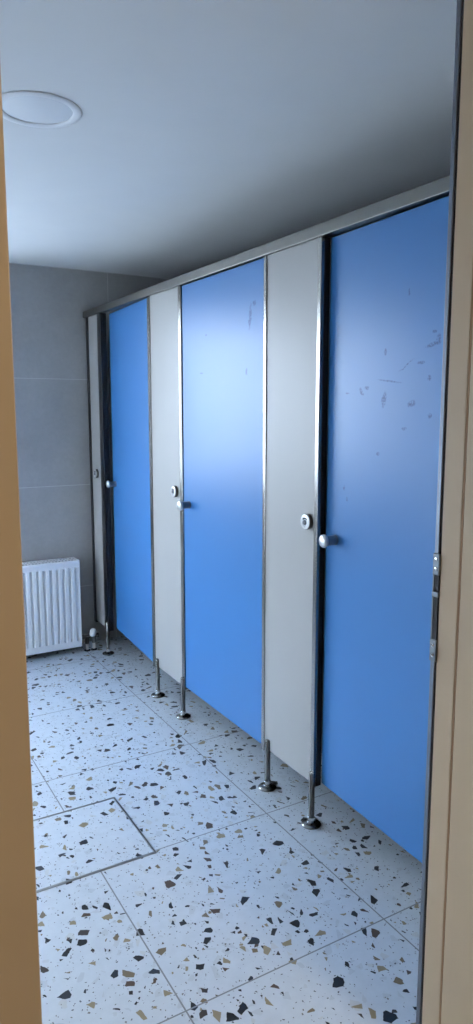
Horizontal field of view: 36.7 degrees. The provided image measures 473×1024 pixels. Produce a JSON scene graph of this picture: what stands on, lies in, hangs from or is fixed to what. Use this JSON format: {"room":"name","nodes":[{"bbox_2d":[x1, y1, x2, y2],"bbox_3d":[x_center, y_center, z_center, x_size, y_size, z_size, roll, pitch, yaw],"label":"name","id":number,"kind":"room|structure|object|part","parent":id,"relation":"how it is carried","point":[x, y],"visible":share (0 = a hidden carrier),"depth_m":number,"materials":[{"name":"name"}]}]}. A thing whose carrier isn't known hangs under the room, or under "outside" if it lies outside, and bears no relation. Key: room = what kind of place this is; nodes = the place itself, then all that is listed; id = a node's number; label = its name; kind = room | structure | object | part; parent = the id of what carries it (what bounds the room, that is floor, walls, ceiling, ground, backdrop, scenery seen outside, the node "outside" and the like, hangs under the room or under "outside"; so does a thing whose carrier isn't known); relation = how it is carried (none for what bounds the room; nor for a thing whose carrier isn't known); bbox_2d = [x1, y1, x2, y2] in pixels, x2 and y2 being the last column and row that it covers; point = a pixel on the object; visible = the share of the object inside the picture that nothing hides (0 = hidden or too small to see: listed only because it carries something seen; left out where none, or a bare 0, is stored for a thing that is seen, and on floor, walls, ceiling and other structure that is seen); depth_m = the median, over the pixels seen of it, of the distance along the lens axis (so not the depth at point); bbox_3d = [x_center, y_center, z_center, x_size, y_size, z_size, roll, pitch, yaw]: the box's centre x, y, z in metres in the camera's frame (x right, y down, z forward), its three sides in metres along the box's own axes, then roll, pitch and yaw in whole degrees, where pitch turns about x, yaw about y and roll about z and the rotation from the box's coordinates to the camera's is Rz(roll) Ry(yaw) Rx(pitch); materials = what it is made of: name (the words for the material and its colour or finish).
{"room":"public restroom","nodes":[
{"label":"public restroom","id":0,"kind":"room"},
{"bbox_2d":[9,263,168,642],"bbox_3d":[-1.379,-0.270,4.076,3.900,2.220,0.150,-5,9,-30],"label":"wall","id":1,"kind":"structure","parent":0,"point":[48,304],"depth_m":4.15,"materials":[{"name":"grey tile"}]},
{"bbox_2d":[22,557,98,655],"bbox_3d":[-1.250,0.570,4.066,0.913,0.561,0.201,-5,9,-30],"label":"radiator","id":2,"kind":"object","parent":1,"relation":"attached to","point":[51,589],"visible":0.8,"depth_m":4.08,"materials":[{"name":"white metal"}]},
{"bbox_2d":[22,557,77,565],"bbox_3d":[-1.282,0.302,3.972,0.799,0.004,0.103,-5,9,-30],"label":"grille","id":3,"kind":"object","parent":2,"relation":"attached to","point":[66,562],"depth_m":4.08,"materials":[{"name":"white metal"}]},
{"bbox_2d":[26,636,421,1023],"bbox_3d":[-0.556,1.079,2.836,3.900,0.100,3.430,-5,9,-30],"label":"floor","id":4,"kind":"structure","parent":0,"point":[242,912],"depth_m":2.16,"materials":[{"name":"tile"}]},
{"bbox_2d":[33,797,156,892],"bbox_3d":[-0.529,1.093,2.375,0.404,0.003,0.386,-5,9,-30],"label":"floor hatch","id":5,"kind":"object","parent":4,"relation":"on","point":[73,844],"visible":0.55,"depth_m":2.36,"materials":[{"name":"tile"}]},
{"bbox_2d":[86,313,113,655],"bbox_3d":[-0.805,-0.142,4.144,0.070,1.948,0.272,-5,9,-30],"label":"pilaster","id":6,"kind":"object","parent":4,"relation":"on","point":[96,340],"visible":1,"depth_m":4.12,"materials":[{"name":"grey laminate"}]},
{"bbox_3d":[-0.859,-0.226,4.239,0.013,1.810,0.034,-5,9,-30],"label":"edge trim","id":7,"kind":"part","parent":6,"relation":"part of","materials":[{"name":"silver metal"}]},
{"bbox_3d":[-0.802,-0.218,4.148,0.013,1.798,0.233,-5,9,-30],"label":"panel","id":8,"kind":"part","parent":6,"relation":"part of","materials":[{"name":"grey laminate"}]},
{"bbox_3d":[-0.757,-0.201,4.065,0.013,1.810,0.058,-5,9,-30],"label":"edge trim","id":9,"kind":"part","parent":6,"relation":"part of","materials":[{"name":"silver metal"}]},
{"bbox_3d":[-0.754,0.735,4.181,0.022,0.186,0.022,-5,9,-30],"label":"leg","id":10,"kind":"part","parent":6,"relation":"part of","materials":[{"name":"metal"}]},
{"bbox_2d":[147,285,190,719],"bbox_3d":[-0.328,-0.026,3.329,0.070,1.948,0.384,-5,9,-30],"label":"pilaster","id":11,"kind":"object","parent":4,"relation":"on","point":[164,309],"visible":0.98,"depth_m":3.31,"materials":[{"name":"grey laminate"}]},
{"bbox_2d":[106,298,152,661],"bbox_3d":[-0.574,-0.163,3.766,0.070,1.792,0.644,-4,9,-27],"label":"door","id":12,"kind":"structure","parent":11,"relation":"attached to","point":[130,484],"depth_m":3.75,"materials":[{"name":"blue laminate"}]},
{"bbox_3d":[-0.698,-0.158,4.010,0.038,0.034,0.034,-4,9,-26],"label":"knob","id":13,"kind":"part","parent":12,"relation":"part of","materials":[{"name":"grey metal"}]},
{"bbox_3d":[-0.411,-0.116,3.474,0.013,1.810,0.032,-5,9,-30],"label":"edge trim","id":14,"kind":"part","parent":11,"relation":"part of","materials":[{"name":"silver metal"}]},
{"bbox_3d":[-0.394,0.823,3.566,0.022,0.186,0.022,-5,9,-30],"label":"leg","id":15,"kind":"part","parent":11,"relation":"part of","materials":[{"name":"metal"}]},
{"bbox_3d":[-0.323,-0.102,3.331,0.013,1.798,0.352,-5,9,-30],"label":"panel","id":16,"kind":"part","parent":11,"relation":"part of","materials":[{"name":"grey laminate"}]},
{"bbox_3d":[-0.241,-0.075,3.184,0.013,1.810,0.028,-5,9,-30],"label":"edge trim","id":17,"kind":"part","parent":11,"relation":"part of","materials":[{"name":"silver metal"}]},
{"bbox_3d":[-0.249,0.858,3.318,0.022,0.186,0.022,-5,9,-30],"label":"leg","id":18,"kind":"part","parent":11,"relation":"part of","materials":[{"name":"metal"}]},
{"bbox_2d":[83,175,449,317],"bbox_3d":[-0.125,-0.962,2.866,0.036,0.037,3.010,-5,9,-30],"label":"rail","id":19,"kind":"object","parent":11,"relation":"on","point":[435,190],"visible":0.81,"depth_m":2.23,"materials":[{"name":"metal"}]},
{"bbox_2d":[258,236,329,829],"bbox_3d":[0.185,0.100,2.454,0.070,1.948,0.362,-5,9,-30],"label":"pilaster","id":20,"kind":"object","parent":4,"relation":"on","point":[296,278],"visible":1,"depth_m":2.43,"materials":[{"name":"grey laminate"}]},
{"bbox_2d":[177,258,263,742],"bbox_3d":[-0.081,-0.036,2.879,0.068,1.792,0.656,-5,10,-31],"label":"door","id":21,"kind":"structure","parent":20,"relation":"attached to","point":[222,313],"depth_m":2.84,"materials":[{"name":"blue laminate"}]},
{"bbox_3d":[-0.224,-0.030,3.119,0.038,0.034,0.034,-5,9,-30],"label":"knob","id":22,"kind":"part","parent":21,"relation":"part of","materials":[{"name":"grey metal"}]},
{"bbox_3d":[0.104,0.010,2.594,0.013,1.810,0.019,-5,9,-30],"label":"edge trim","id":23,"kind":"part","parent":20,"relation":"part of","materials":[{"name":"silver metal"}]},
{"bbox_3d":[0.117,0.947,2.693,0.022,0.186,0.022,-5,9,-30],"label":"leg","id":24,"kind":"part","parent":20,"relation":"part of","materials":[{"name":"metal"}]},
{"bbox_3d":[0.187,0.023,2.461,0.013,1.798,0.318,-5,9,-30],"label":"panel","id":25,"kind":"part","parent":20,"relation":"part of","materials":[{"name":"grey laminate"}]},
{"bbox_3d":[0.258,0.982,2.453,0.022,0.186,0.022,-5,9,-30],"label":"leg","id":26,"kind":"part","parent":20,"relation":"part of","materials":[{"name":"metal"}]},
{"bbox_3d":[0.262,0.048,2.325,0.013,1.810,0.019,-5,9,-30],"label":"edge trim","id":27,"kind":"part","parent":20,"relation":"part of","materials":[{"name":"silver metal"}]},
{"bbox_2d":[321,253,330,752],"bbox_3d":[0.736,0.051,2.797,1.256,1.947,0.060,-5,9,-30],"label":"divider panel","id":28,"kind":"object","parent":4,"relation":"on","point":[330,253],"visible":0.02,"depth_m":2.53,"materials":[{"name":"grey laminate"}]},
{"bbox_2d":[0,0,456,278],"bbox_3d":[-0.556,-1.217,2.507,3.900,0.100,3.430,-5,9,-30],"label":"ceiling","id":29,"kind":"structure","parent":0,"point":[207,132],"depth_m":1.99,"materials":[{"name":"white paint"}]},
{"bbox_2d":[2,91,81,127],"bbox_3d":[-0.536,-1.085,1.919,0.235,0.016,0.235,-5,9,-30],"label":"recessed light","id":30,"kind":"object","parent":29,"relation":"in","point":[37,109],"visible":0.97,"depth_m":1.92,"materials":[{"name":"white plastic"}]},
{"bbox_2d":[2,96,72,123],"bbox_3d":[-0.536,-1.084,1.919,0.185,0.005,0.185,-5,9,-30],"label":"diffuser","id":31,"kind":"object","parent":30,"relation":"attached to","point":[15,109],"depth_m":1.92,"materials":[{"name":"white plastic"}]},
{"bbox_3d":[0.231,0.123,1.327,3.600,2.220,0.250,-5,9,-30],"label":"wall","id":32,"kind":"structure","parent":0,"visible":0},
{"bbox_2d":[0,0,472,1023],"bbox_3d":[0.070,0.139,1.220,1.035,2.220,0.274,-5,9,-30],"label":"door frame","id":33,"kind":"structure","parent":32,"relation":"in","point":[445,960],"depth_m":1.37,"materials":[{"name":"beige paint"}]},
{"bbox_3d":[0.410,0.198,1.473,0.005,0.229,0.018,-5,9,-30],"label":"strike plate","id":34,"kind":"part","parent":33,"relation":"part of","materials":[{"name":"metal"}]},
{"bbox_3d":[0.604,0.202,1.737,0.069,1.948,0.069,-5,9,-30],"label":"end post","id":35,"kind":"object","parent":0,"visible":0},
{"bbox_2d":[319,196,448,862],"bbox_3d":[0.431,0.085,2.031,0.070,1.792,0.649,-4,9,-29],"label":"door","id":36,"kind":"structure","parent":35,"relation":"attached to","point":[388,275],"depth_m":2.07,"materials":[{"name":"blue laminate"}]},
{"bbox_3d":[0.299,0.091,2.274,0.038,0.034,0.034,-4,9,-27],"label":"knob","id":37,"kind":"part","parent":36,"relation":"part of","materials":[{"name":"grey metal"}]}
]}

